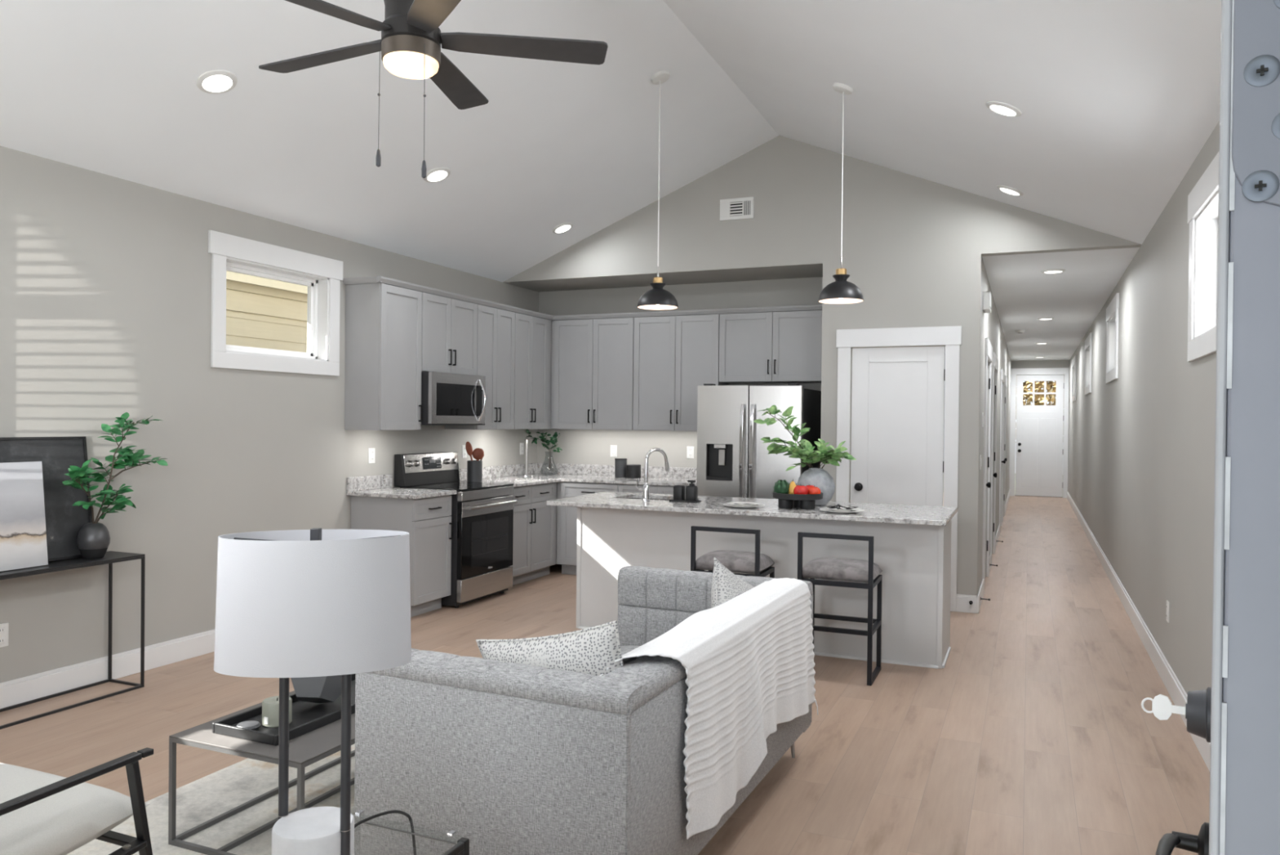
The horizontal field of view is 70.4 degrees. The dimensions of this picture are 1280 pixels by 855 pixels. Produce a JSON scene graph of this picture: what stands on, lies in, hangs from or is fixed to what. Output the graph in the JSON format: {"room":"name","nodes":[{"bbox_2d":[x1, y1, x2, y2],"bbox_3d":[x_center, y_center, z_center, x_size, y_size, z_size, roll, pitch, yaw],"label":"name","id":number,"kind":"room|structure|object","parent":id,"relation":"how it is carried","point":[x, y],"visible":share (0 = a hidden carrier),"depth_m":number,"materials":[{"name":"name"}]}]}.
{"room":"living room","nodes":[
{"label":"living room","id":0,"kind":"room"},
{"bbox_2d":[0,146,538,682],"bbox_3d":[-2.729,-0.021,5.646,0.160,2.826,8.430,1,0,23],"label":"wall","id":1,"kind":"structure","parent":0,"point":[105,280],"depth_m":5.26,"materials":[{"name":"beige paint"}]},
{"bbox_2d":[0,622,8,647],"bbox_3d":[-3.152,1.026,4.476,0.010,0.116,0.072,1,0,23],"label":"wall outlet","id":2,"kind":"object","parent":1,"relation":"attached to","point":[4,626],"visible":1,"depth_m":4.49,"materials":[{"name":"white plastic"}]},
{"bbox_2d":[0,628,215,708],"bbox_3d":[-3.186,1.328,4.399,0.016,0.136,5.170,1,0,23],"label":"baseboard","id":3,"kind":"structure","parent":1,"relation":"attached to","point":[14,691],"depth_m":4.95,"materials":[{"name":"white paint"}]},
{"bbox_2d":[208,230,342,376],"bbox_3d":[-2.492,-0.794,6.146,0.182,0.840,1.170,1,0,23],"label":"window","id":4,"kind":"structure","parent":1,"relation":"in","point":[322,276],"depth_m":6.14,"materials":[{"name":"white paint"}]},
{"bbox_2d":[346,474,391,491],"bbox_3d":[-2.071,0.423,6.965,0.020,0.105,0.500,1,0,23],"label":"backsplash","id":5,"kind":"structure","parent":1,"relation":"attached to","point":[382,481],"depth_m":6.93,"materials":[{"name":"stone"}]},
{"bbox_2d":[368,448,375,462],"bbox_3d":[-2.065,0.217,6.989,0.010,0.116,0.072,1,0,23],"label":"wall outlet","id":6,"kind":"object","parent":1,"relation":"attached to","point":[371,451],"visible":1,"depth_m":6.98,"materials":[{"name":"white plastic"}]},
{"bbox_2d":[344,283,422,430],"bbox_3d":[-1.921,-0.515,6.855,0.358,1.068,0.479,1,0,23],"label":"upper cabinet","id":7,"kind":"object","parent":1,"relation":"attached to","point":[384,322],"visible":1,"depth_m":6.68,"materials":[{"name":"grey paint"}]},
{"bbox_2d":[421,292,477,375],"bbox_3d":[-1.672,-0.745,7.428,0.358,0.610,0.762,1,0,23],"label":"upper cabinet","id":8,"kind":"object","parent":1,"relation":"attached to","point":[449,326],"visible":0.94,"depth_m":7.33,"materials":[{"name":"grey paint"}]},
{"bbox_2d":[421,371,486,425],"bbox_3d":[-1.618,-0.227,7.407,0.490,0.412,0.752,1,0,23],"label":"microwave","id":9,"kind":"object","parent":8,"relation":"attached to","point":[446,398],"visible":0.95,"depth_m":7.25,"materials":[{"name":"grey metal"}]},
{"bbox_2d":[444,304,515,429],"bbox_3d":[-1.402,-0.518,8.064,0.358,1.068,0.608,1,0,23],"label":"upper cabinet","id":10,"kind":"object","parent":1,"relation":"attached to","point":[495,351],"visible":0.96,"depth_m":8.00,"materials":[{"name":"grey paint"}]},
{"bbox_2d":[514,312,551,429],"bbox_3d":[-1.140,-0.520,8.677,0.358,1.068,0.716,1,0,23],"label":"upper cabinet","id":11,"kind":"object","parent":1,"relation":"attached to","point":[532,355],"visible":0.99,"depth_m":8.58,"materials":[{"name":"grey paint"}]},
{"bbox_2d":[0,495,1209,854],"bbox_3d":[2.075,1.451,9.858,5.789,0.080,20.950,1,0,23],"label":"floor","id":12,"kind":"structure","parent":0,"point":[1034,735],"depth_m":4.30,"materials":[{"name":"brown wood"}]},
{"bbox_2d":[0,551,145,728],"bbox_3d":[-3.073,1.040,4.291,0.267,0.716,1.422,1,0,23],"label":"console table","id":13,"kind":"object","parent":12,"relation":"on","point":[110,557],"visible":1,"depth_m":4.74,"materials":[{"name":"metal"}]},
{"bbox_2d":[0,461,48,571],"bbox_3d":[-3.101,0.425,4.164,0.073,0.511,0.730,1,0,23],"label":"picture","id":14,"kind":"object","parent":13,"relation":"on","point":[23,533],"visible":1,"depth_m":4.39,"materials":[{"name":"paper"}]},
{"bbox_2d":[0,435,92,561],"bbox_3d":[-3.121,0.364,4.374,0.110,0.631,0.970,1,0,23],"label":"framed picture","id":15,"kind":"object","parent":13,"relation":"on","point":[64,520],"visible":0.52,"depth_m":4.66,"materials":[{"name":"paint"}]},
{"bbox_2d":[62,412,168,559],"bbox_3d":[-2.792,0.299,4.785,0.272,0.764,0.584,1,0,23],"label":"potted plant","id":16,"kind":"object","parent":13,"relation":"on","point":[93,539],"visible":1,"depth_m":4.77,"materials":[{"name":"green plant"}]},
{"bbox_2d":[66,743,355,854],"bbox_3d":[-1.392,1.420,2.940,1.240,0.009,2.800,1,0,23],"label":"area rug","id":17,"kind":"object","parent":12,"relation":"on","point":[198,801],"visible":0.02,"depth_m":3.37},
{"bbox_2d":[0,746,153,854],"bbox_3d":[-1.702,0.998,2.077,0.726,0.844,0.867,1,0,23],"label":"armchair","id":18,"kind":"object","parent":17,"relation":"on","point":[42,812],"visible":1,"depth_m":2.21,"materials":[{"name":"white fabric"}]},
{"bbox_2d":[168,690,355,854],"bbox_3d":[-1.110,1.230,3.479,0.580,0.369,1.125,1,0,23],"label":"coffee table","id":19,"kind":"object","parent":17,"relation":"on","point":[307,748],"visible":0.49,"depth_m":3.06,"materials":[{"name":"grey metal"}]},
{"bbox_2d":[212,673,355,745],"bbox_3d":[-1.174,1.029,3.400,0.294,0.034,0.774,1,0,24],"label":"serving tray","id":20,"kind":"object","parent":19,"relation":"on","point":[307,716],"visible":0.52,"depth_m":3.19,"materials":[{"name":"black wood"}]},
{"bbox_2d":[235,720,260,729],"bbox_3d":[-1.348,1.026,3.121,0.080,0.023,0.080,1,0,23],"label":"decorative piece","id":21,"kind":"object","parent":20,"relation":"on","point":[249,724],"visible":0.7,"depth_m":3.11,"materials":[{"name":"grey ceramic"}]},
{"bbox_2d":[262,695,292,727],"bbox_3d":[-1.275,0.993,3.187,0.098,0.090,0.100,1,0,23],"label":"candle","id":22,"kind":"object","parent":20,"relation":"on","point":[270,705],"visible":0.78,"depth_m":3.14,"materials":[{"name":"wax"}]},
{"bbox_2d":[290,675,341,702],"bbox_3d":[-1.199,0.920,3.388,0.222,0.234,0.190,1,0,3],"label":"ornament","id":23,"kind":"object","parent":20,"relation":"on","point":[319,689],"visible":0.41,"depth_m":3.30,"materials":[{"name":"grey ceramic"}]},
{"bbox_2d":[351,494,453,617],"bbox_3d":[-1.795,0.951,6.877,0.607,0.883,0.464,1,0,23],"label":"base cabinet","id":24,"kind":"object","parent":12,"relation":"on","point":[428,524],"visible":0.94,"depth_m":6.72,"materials":[{"name":"grey paint"}]},
{"bbox_2d":[346,474,456,498],"bbox_3d":[-1.791,0.441,6.851,0.624,0.135,0.510,1,0,23],"label":"countertop","id":25,"kind":"structure","parent":24,"relation":"on","point":[374,486],"depth_m":6.82,"materials":[{"name":"stone"}]},
{"bbox_2d":[355,808,469,854],"bbox_3d":[-0.670,1.189,1.914,0.340,0.501,0.585,1,0,23],"label":"end table","id":26,"kind":"object","parent":12,"relation":"on","point":[461,846],"visible":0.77,"depth_m":2.11,"materials":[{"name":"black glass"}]},
{"bbox_2d":[213,528,416,854],"bbox_3d":[-0.575,0.767,1.904,0.327,1.149,0.574,1,0,17],"label":"table lamp","id":27,"kind":"object","parent":26,"relation":"on","point":[313,602],"visible":0.98,"depth_m":1.67,"materials":[{"name":"white fabric"}]},
{"bbox_2d":[394,451,517,607],"bbox_3d":[-1.485,0.804,7.420,0.705,1.175,0.762,1,0,23],"label":"range","id":28,"kind":"object","parent":12,"relation":"on","point":[482,515],"visible":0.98,"depth_m":7.26,"materials":[{"name":"grey metal"}]},
{"bbox_2d":[400,480,513,491],"bbox_3d":[-1.482,0.478,7.418,0.585,0.017,0.762,1,0,23],"label":"cooktop","id":29,"kind":"object","parent":28,"relation":"in","point":[460,486],"depth_m":7.34,"materials":[{"name":"black glass"}]},
{"bbox_2d":[508,481,556,585],"bbox_3d":[-1.210,0.947,8.242,0.607,0.883,0.944,1,0,23],"label":"base cabinet","id":30,"kind":"object","parent":12,"relation":"on","point":[535,522],"visible":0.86,"depth_m":8.16,"materials":[{"name":"grey paint"}]},
{"bbox_2d":[354,565,813,854],"bbox_3d":[-0.043,1.048,3.334,0.896,0.775,1.862,1,0,25],"label":"sofa","id":31,"kind":"object","parent":12,"relation":"on","point":[510,757],"visible":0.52,"depth_m":2.51,"materials":[{"name":"grey fabric"}]},
{"bbox_2d":[475,620,623,675],"bbox_3d":[-0.225,0.807,2.652,0.579,0.541,0.161,1,0,29],"label":"throw pillow","id":32,"kind":"object","parent":31,"relation":"on","point":[592,650],"visible":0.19,"depth_m":2.57,"materials":[{"name":"fabric"}]},
{"bbox_2d":[620,644,639,654],"bbox_3d":[0.054,1.058,3.723,0.720,0.163,0.780,1,0,25],"label":"seat cushion","id":33,"kind":"object","parent":31,"relation":"on","point":[624,649],"depth_m":4.03,"materials":[{"name":"grey fabric"}]},
{"bbox_2d":[599,577,817,839],"bbox_3d":[0.327,0.928,3.185,0.253,0.601,1.645,1,0,25],"label":"throw blanket","id":34,"kind":"object","parent":31,"relation":"on","point":[747,659],"visible":0.94,"depth_m":3.03,"materials":[{"name":"white fabric"}]},
{"bbox_2d":[711,557,755,607],"bbox_3d":[0.424,0.873,3.716,0.187,0.726,0.774,1,0,30],"label":"throw pillow","id":35,"kind":"object","parent":31,"relation":"on","point":[726,585],"visible":0.13,"depth_m":3.56,"materials":[{"name":"fabric"}]},
{"bbox_2d":[556,481,618,574],"bbox_3d":[-0.382,0.953,8.707,0.638,0.883,0.655,1,0,23],"label":"base cabinet","id":36,"kind":"object","parent":12,"relation":"on","point":[566,516],"visible":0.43,"depth_m":8.51,"materials":[{"name":"grey paint"}]},
{"bbox_2d":[617,484,686,494],"bbox_3d":[0.277,0.961,8.425,0.790,0.883,0.655,1,0,23],"label":"base cabinet","id":37,"kind":"object","parent":12,"relation":"on","point":[655,489],"visible":0.13,"depth_m":8.18,"materials":[{"name":"grey paint"}]},
{"bbox_2d":[458,462,697,487],"bbox_3d":[-0.446,0.445,8.243,2.001,0.135,1.559,1,0,23],"label":"countertop","id":38,"kind":"structure","parent":37,"relation":"on","point":[579,473],"depth_m":8.71,"materials":[{"name":"stone"}]},
{"bbox_2d":[466,460,482,481],"bbox_3d":[-1.449,0.382,7.955,0.132,0.185,0.132,1,0,23],"label":"utensil crock","id":39,"kind":"object","parent":38,"relation":"on","point":[474,468],"visible":0.97,"depth_m":7.90,"materials":[{"name":"grey ceramic"}]},
{"bbox_2d":[472,448,484,460],"bbox_3d":[-1.416,0.320,7.932,0.099,0.282,0.028,0,0,-13],"label":"wooden spoon","id":40,"kind":"object","parent":39,"relation":"in","point":[477,453],"visible":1,"depth_m":7.92,"materials":[{"name":"red wood"}]},
{"bbox_2d":[517,439,535,476],"bbox_3d":[-1.091,0.291,8.737,0.168,0.362,0.168,1,0,23],"label":"paper towel holder","id":41,"kind":"object","parent":38,"relation":"on","point":[526,441],"visible":1,"depth_m":8.72,"materials":[{"name":"silver metal"}]},
{"bbox_2d":[525,429,562,475],"bbox_3d":[-0.949,0.245,8.985,0.383,0.454,0.188,1,0,14],"label":"vase","id":42,"kind":"object","parent":38,"relation":"on","point":[555,435],"visible":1,"depth_m":8.97,"materials":[{"name":"clear glass"}]},
{"bbox_2d":[614,457,626,477],"bbox_3d":[-0.185,0.390,8.768,0.118,0.183,0.118,1,0,23],"label":"canister","id":43,"kind":"object","parent":38,"relation":"on","point":[620,464],"visible":0.96,"depth_m":8.72,"materials":[{"name":"grey ceramic"}]},
{"bbox_2d":[626,464,640,478],"bbox_3d":[-0.062,0.419,8.693,0.142,0.128,0.142,1,0,23],"label":"canister","id":44,"kind":"object","parent":38,"relation":"on","point":[633,471],"visible":1,"depth_m":8.63,"materials":[{"name":"black ceramic"}]},
{"bbox_2d":[690,525,775,577],"bbox_3d":[0.569,1.011,5.554,0.429,0.830,0.364,1,0,23],"label":"bar stool","id":45,"kind":"object","parent":12,"relation":"on","point":[757,563],"visible":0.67,"depth_m":5.43,"materials":[{"name":"grey fabric"}]},
{"bbox_2d":[695,550,775,573],"bbox_3d":[0.575,0.811,5.562,0.429,0.098,0.344,1,0,23],"label":"seat cushion","id":46,"kind":"object","parent":45,"relation":"on","point":[736,561],"depth_m":5.44,"materials":[{"name":"grey fabric"}]},
{"bbox_2d":[696,382,821,498],"bbox_3d":[1.041,0.521,7.938,0.905,1.785,0.870,1,0,23],"label":"refrigerator","id":47,"kind":"object","parent":12,"relation":"on","point":[733,460],"visible":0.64,"depth_m":7.62,"materials":[{"name":"grey metal"}]},
{"bbox_2d":[576,497,951,668],"bbox_3d":[0.805,0.983,6.173,2.463,0.883,0.623,1,0,23],"label":"kitchen island","id":48,"kind":"object","parent":12,"relation":"on","point":[914,560],"visible":0.53,"depth_m":5.71,"materials":[{"name":"grey paint"}]},
{"bbox_2d":[546,491,957,525],"bbox_3d":[0.732,0.525,6.066,2.573,0.030,0.935,1,0,23],"label":"island countertop","id":49,"kind":"structure","parent":48,"relation":"on","point":[873,512],"depth_m":5.82,"materials":[{"name":"stone"}]},
{"bbox_2d":[635,447,670,501],"bbox_3d":[0.097,0.321,6.212,0.247,0.364,0.071,0,0,-19],"label":"faucet","id":50,"kind":"object","parent":49,"relation":"on","point":[646,486],"visible":1,"depth_m":6.18,"materials":[{"name":"silver metal"}]},
{"bbox_2d":[669,498,701,502],"bbox_3d":[0.307,0.499,6.180,0.200,0.012,0.090,1,0,23],"label":"soap tray","id":51,"kind":"object","parent":49,"relation":"on","point":[671,500],"visible":0.8,"depth_m":6.14,"materials":[{"name":"black plastic"}]},
{"bbox_2d":[673,484,685,500],"bbox_3d":[0.269,0.446,6.196,0.072,0.106,0.072,1,0,23],"label":"toothbrush cup","id":52,"kind":"object","parent":51,"relation":"on","point":[679,491],"visible":0.99,"depth_m":6.17,"materials":[{"name":"black ceramic"}]},
{"bbox_2d":[685,480,697,501],"bbox_3d":[0.351,0.429,6.161,0.072,0.142,0.072,1,0,23],"label":"soap dispenser","id":53,"kind":"object","parent":51,"relation":"on","point":[691,491],"visible":0.99,"depth_m":6.13,"materials":[{"name":"black glass"}]},
{"bbox_2d":[722,502,764,507],"bbox_3d":[0.667,0.502,5.825,0.272,0.018,0.272,1,0,23],"label":"dinner plate","id":54,"kind":"object","parent":49,"relation":"on","point":[725,504],"visible":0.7,"depth_m":5.75,"materials":[{"name":"white ceramic"}]},
{"bbox_2d":[728,501,759,506],"bbox_3d":[0.667,0.494,5.824,0.206,0.017,0.206,1,0,23],"label":"plate","id":55,"kind":"object","parent":54,"relation":"on","point":[736,502],"visible":0.94,"depth_m":5.84,"materials":[{"name":"white ceramic"}]},
{"bbox_2d":[772,491,822,509],"bbox_3d":[1.008,0.465,5.803,0.320,0.100,0.320,1,0,23],"label":"fruit tray","id":56,"kind":"object","parent":49,"relation":"on","point":[804,501],"visible":0.94,"depth_m":5.71,"materials":[{"name":"black wood"}]},
{"bbox_2d":[773,479,790,493],"bbox_3d":[0.910,0.392,5.823,0.116,0.116,0.116,1,0,23],"label":"bell pepper","id":57,"kind":"object","parent":56,"relation":"on","point":[780,486],"visible":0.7,"depth_m":5.79,"materials":[{"name":"green food"}]},
{"bbox_2d":[793,484,808,493],"bbox_3d":[1.019,0.400,5.740,0.094,0.086,0.094,1,0,2],"label":"apple","id":58,"kind":"object","parent":56,"relation":"on","point":[800,489],"visible":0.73,"depth_m":5.70,"materials":[{"name":"plant"}]},
{"bbox_2d":[753,404,856,505],"bbox_3d":[1.098,0.181,6.047,0.676,0.665,0.300,1,0,16],"label":"vase","id":59,"kind":"object","parent":49,"relation":"on","point":[820,477],"visible":0.98,"depth_m":6.00,"materials":[{"name":"grey stone"}]},
{"bbox_2d":[819,507,864,513],"bbox_3d":[1.238,0.510,5.558,0.272,0.018,0.272,1,0,23],"label":"dinner plate","id":60,"kind":"object","parent":49,"relation":"on","point":[820,508],"visible":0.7,"depth_m":5.48,"materials":[{"name":"white ceramic"}]},
{"bbox_2d":[797,531,882,685],"bbox_3d":[1.168,1.019,5.298,0.429,0.830,0.364,1,0,23],"label":"bar stool","id":61,"kind":"object","parent":12,"relation":"on","point":[828,568],"visible":0.88,"depth_m":5.17,"materials":[{"name":"black metal"}]},
{"bbox_2d":[802,556,882,582],"bbox_3d":[1.174,0.819,5.305,0.429,0.098,0.344,1,0,23],"label":"seat cushion","id":62,"kind":"object","parent":61,"relation":"on","point":[828,568],"depth_m":5.18,"materials":[{"name":"grey fabric"}]},
{"bbox_2d":[1155,0,1279,854],"bbox_3d":[0.402,0.243,0.629,0.102,2.407,0.912,1,0,32],"label":"door","id":63,"kind":"structure","parent":12,"relation":"on","point":[1239,715],"depth_m":0.25,"materials":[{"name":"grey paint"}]},
{"bbox_2d":[1141,693,1185,719],"bbox_3d":[0.572,0.306,0.991,0.044,0.028,0.002,1,0,32],"label":"key","id":64,"kind":"object","parent":63,"relation":"in","point":[1162,708],"visible":1,"depth_m":0.99,"materials":[{"name":"silver metal"}]},
{"bbox_2d":[0,0,1221,282],"bbox_3d":[-0.304,-1.915,4.201,5.709,1.262,7.693,1,0,23],"label":"ceiling","id":65,"kind":"structure","parent":0,"point":[1117,100],"depth_m":5.13,"materials":[{"name":"white paint"}]},
{"bbox_2d":[195,70,236,93],"bbox_3d":[-2.121,-1.730,4.549,0.178,0.077,0.191,1,0,19],"label":"recessed light","id":66,"kind":"object","parent":65,"relation":"in","point":[215,81],"visible":1,"depth_m":4.53,"materials":[{"name":"white plastic"}]},
{"bbox_2d":[258,0,608,178],"bbox_3d":[-0.814,-1.622,3.125,1.265,1.578,1.305,1,0,23],"label":"ceiling fan","id":67,"kind":"object","parent":65,"relation":"hanging from","point":[409,45],"visible":1,"depth_m":3.11,"materials":[{"name":"brown metal"}]},
{"bbox_2d":[423,167,450,182],"bbox_3d":[-1.396,-1.735,6.240,0.178,0.077,0.191,1,0,19],"label":"recessed light","id":68,"kind":"object","parent":65,"relation":"in","point":[435,175],"visible":0.98,"depth_m":6.22,"materials":[{"name":"white plastic"}]},
{"bbox_2d":[551,222,573,233],"bbox_3d":[-0.675,-1.739,7.922,0.178,0.077,0.191,1,0,19],"label":"recessed light","id":69,"kind":"object","parent":65,"relation":"in","point":[564,227],"visible":1,"depth_m":7.90,"materials":[{"name":"white plastic"}]},
{"bbox_2d":[637,70,678,310],"bbox_3d":[0.125,-1.573,6.018,0.272,1.553,0.272,1,0,23],"label":"pendant light","id":70,"kind":"object","parent":65,"relation":"hanging from","point":[657,298],"visible":1,"depth_m":5.98,"materials":[{"name":"black metal"}]},
{"bbox_2d":[817,82,863,303],"bbox_3d":[1.235,-1.436,5.543,0.272,1.328,0.272,1,0,23],"label":"pendant light","id":71,"kind":"object","parent":65,"relation":"hanging from","point":[841,291],"visible":1,"depth_m":5.51,"materials":[{"name":"black metal"}]},
{"bbox_2d":[986,101,1022,116],"bbox_3d":[1.927,-1.686,4.805,0.178,0.077,0.191,1,0,28],"label":"recessed light","id":72,"kind":"object","parent":65,"relation":"in","point":[1000,108],"visible":1,"depth_m":4.78,"materials":[{"name":"white plastic"}]},
{"bbox_2d":[996,185,1023,195],"bbox_3d":[2.643,-1.691,6.478,0.178,0.077,0.191,1,0,28],"label":"recessed light","id":73,"kind":"object","parent":65,"relation":"in","point":[1009,190],"visible":1,"depth_m":6.45,"materials":[{"name":"white plastic"}]},
{"bbox_2d":[511,265,822,292],"bbox_3d":[0.330,-1.413,8.500,3.182,0.080,0.707,1,0,23],"label":"soffit","id":74,"kind":"structure","parent":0,"point":[809,271],"depth_m":8.41,"materials":[{"name":"beige paint"}]},
{"bbox_2d":[537,276,822,563],"bbox_3d":[0.431,0.014,8.780,3.182,2.776,0.120,1,0,23],"label":"wall","id":75,"kind":"structure","parent":0,"point":[585,446],"depth_m":8.87,"materials":[{"name":"beige paint"}]},
{"bbox_2d":[551,317,634,430],"bbox_3d":[-0.419,-0.514,8.893,0.887,1.068,0.336,1,0,23],"label":"upper cabinet","id":76,"kind":"object","parent":75,"relation":"attached to","point":[592,380],"visible":0.98,"depth_m":8.76,"materials":[{"name":"grey paint"}]},
{"bbox_2d":[342,275,822,320],"bbox_3d":[-0.205,-1.057,7.401,3.072,0.044,2.910,1,0,23],"label":"trim","id":77,"kind":"structure","parent":76,"relation":"attached to","point":[376,279],"depth_m":8.08,"materials":[{"name":"grey paint"}]},
{"bbox_2d":[632,314,728,431],"bbox_3d":[0.380,-0.503,8.550,0.846,1.068,0.336,1,0,23],"label":"upper cabinet","id":78,"kind":"object","parent":75,"relation":"attached to","point":[673,356],"visible":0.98,"depth_m":8.43,"materials":[{"name":"grey paint"}]},
{"bbox_2d":[719,310,822,383],"bbox_3d":[1.240,-0.717,8.181,1.015,0.618,0.336,1,0,23],"label":"upper cabinet","id":79,"kind":"object","parent":75,"relation":"attached to","point":[770,347],"visible":0.93,"depth_m":8.06,"materials":[{"name":"grey paint"}]},
{"bbox_2d":[502,135,1142,595],"bbox_3d":[1.175,-0.519,7.696,5.389,3.872,0.110,1,0,23],"label":"wall","id":80,"kind":"structure","parent":0,"point":[914,247],"depth_m":7.39,"materials":[{"name":"beige paint"}]},
{"bbox_2d":[720,196,754,220],"bbox_3d":[0.829,-1.872,7.774,0.300,0.180,0.012,1,0,23],"label":"air vent","id":81,"kind":"object","parent":80,"relation":"in","point":[740,208],"visible":1,"depth_m":7.77,"materials":[{"name":"white plastic"}]},
{"bbox_2d":[835,325,961,611],"bbox_3d":[2.047,0.318,7.260,0.967,2.223,0.103,1,0,23],"label":"door","id":82,"kind":"structure","parent":80,"relation":"in","point":[903,413],"depth_m":7.26,"materials":[{"name":"white paint"}]},
{"bbox_2d":[955,593,977,613],"bbox_3d":[2.041,1.361,7.261,1.226,0.136,0.016,1,0,23],"label":"baseboard","id":83,"kind":"structure","parent":80,"relation":"attached to","point":[963,605],"depth_m":7.04,"materials":[{"name":"white paint"}]},
{"bbox_2d":[977,257,1010,595],"bbox_3d":[5.107,0.032,12.958,0.110,2.776,12.657,1,0,23],"label":"wall","id":84,"kind":"structure","parent":0,"point":[991,327],"depth_m":9.35,"materials":[{"name":"beige paint"}]},
{"bbox_2d":[982,291,991,313],"bbox_3d":[2.842,-1.024,7.428,0.056,0.150,0.240,1,0,23],"label":"door chime","id":85,"kind":"object","parent":84,"relation":"attached to","point":[986,295],"visible":1,"depth_m":7.32,"materials":[{"name":"white plastic"}]},
{"bbox_2d":[982,337,992,593],"bbox_3d":[3.171,0.331,8.298,0.103,2.205,1.084,1,0,23],"label":"door","id":86,"kind":"structure","parent":84,"relation":"in","point":[988,348],"depth_m":7.94,"materials":[{"name":"white paint"}]},
{"bbox_2d":[976,489,1009,613],"bbox_3d":[5.107,1.353,12.838,0.016,0.136,12.683,1,0,23],"label":"baseboard","id":87,"kind":"structure","parent":84,"relation":"attached to","point":[980,593],"depth_m":8.96,"materials":[{"name":"white paint"}]},
{"bbox_2d":[990,351,998,565],"bbox_3d":[3.840,0.326,9.860,0.103,2.205,1.084,1,0,23],"label":"door","id":88,"kind":"structure","parent":84,"relation":"in","point":[995,361],"depth_m":9.44,"materials":[{"name":"white paint"}]},
{"bbox_2d":[999,368,1005,529],"bbox_3d":[5.042,0.319,12.664,0.103,2.205,1.084,1,0,23],"label":"door","id":89,"kind":"structure","parent":84,"relation":"in","point":[1002,374],"depth_m":12.25,"materials":[{"name":"white paint"}]},
{"bbox_2d":[1010,360,1069,487],"bbox_3d":[8.135,0.023,18.512,1.301,2.776,0.140,1,0,23],"label":"wall","id":90,"kind":"structure","parent":0,"point":[1027,363],"depth_m":18.42,"materials":[{"name":"beige paint"}]},
{"bbox_2d":[1008,367,1069,497],"bbox_3d":[8.115,0.104,18.463,1.086,2.615,0.146,1,0,23],"label":"door","id":91,"kind":"structure","parent":90,"relation":"in","point":[1038,466],"depth_m":18.45,"materials":[{"name":"white paint"}]},
{"bbox_2d":[982,247,1139,360],"bbox_3d":[5.664,-1.389,12.715,1.311,0.080,12.657,1,0,23],"label":"ceiling","id":92,"kind":"structure","parent":0,"point":[1022,294],"depth_m":9.13,"materials":[{"name":"white paint"}]},
{"bbox_2d":[1040,268,1065,273],"bbox_3d":[3.522,-1.328,7.735,0.192,0.014,0.192,1,0,23],"label":"recessed light","id":93,"kind":"object","parent":92,"relation":"in","point":[1053,270],"visible":1,"depth_m":7.71,"materials":[{"name":"white plastic"}]},
{"bbox_2d":[1067,120,1219,694],"bbox_3d":[4.729,0.031,8.962,0.160,2.826,20.400,1,0,23],"label":"wall","id":94,"kind":"structure","parent":0,"point":[1141,467],"depth_m":5.59,"materials":[{"name":"beige paint"}]},
{"bbox_2d":[1071,355,1076,401],"bbox_3d":[7.779,-0.851,16.084,0.182,0.770,1.250,1,0,23],"label":"window","id":95,"kind":"structure","parent":94,"relation":"in","point":[1074,359],"depth_m":16.34,"materials":[{"name":"white paint"}]},
{"bbox_2d":[1084,332,1092,395],"bbox_3d":[6.145,-0.840,12.269,0.182,0.770,1.250,1,0,23],"label":"window","id":96,"kind":"structure","parent":94,"relation":"in","point":[1088,342],"depth_m":12.55,"materials":[{"name":"white paint"}]},
{"bbox_2d":[1105,293,1119,383],"bbox_3d":[4.628,-0.830,8.731,0.182,0.770,1.230,1,0,23],"label":"window","id":97,"kind":"structure","parent":94,"relation":"in","point":[1113,309],"depth_m":9.05,"materials":[{"name":"white paint"}]},
{"bbox_2d":[1066,491,1210,770],"bbox_3d":[4.663,1.375,9.075,0.016,0.136,19.950,1,0,23],"label":"baseboard","id":98,"kind":"structure","parent":94,"relation":"attached to","point":[1171,682],"depth_m":5.81,"materials":[{"name":"white paint"}]},
{"bbox_2d":[1187,151,1218,361],"bbox_3d":[2.580,-0.737,3.951,0.182,0.830,1.170,1,0,23],"label":"window","id":99,"kind":"structure","parent":94,"relation":"in","point":[1203,198],"depth_m":4.37,"materials":[{"name":"white glass"}]},
{"label":"outside","id":100,"kind":"structure","parent":0,"visible":0},
{"bbox_3d":[2.149,1.629,8.875,16.000,0.180,46.000,1,0,23],"label":"ground","id":101,"kind":"structure","parent":100,"visible":0},
{"bbox_2d":[226,271,307,352],"bbox_3d":[-5.763,-0.720,7.907,3.560,4.370,22.400,1,0,23],"label":"house","id":102,"kind":"structure","parent":101,"relation":"on","point":[263,313],"depth_m":8.94,"materials":[{"name":"beige wood"}]},
{"bbox_2d":[1015,374,1064,442],"bbox_3d":[9.772,-0.495,22.475,3.295,4.040,2.544,1,0,23],"label":"autumn tree","id":103,"kind":"object","parent":101,"relation":"on","point":[1027,384],"visible":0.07,"depth_m":21.90,"materials":[{"name":"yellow plant"}]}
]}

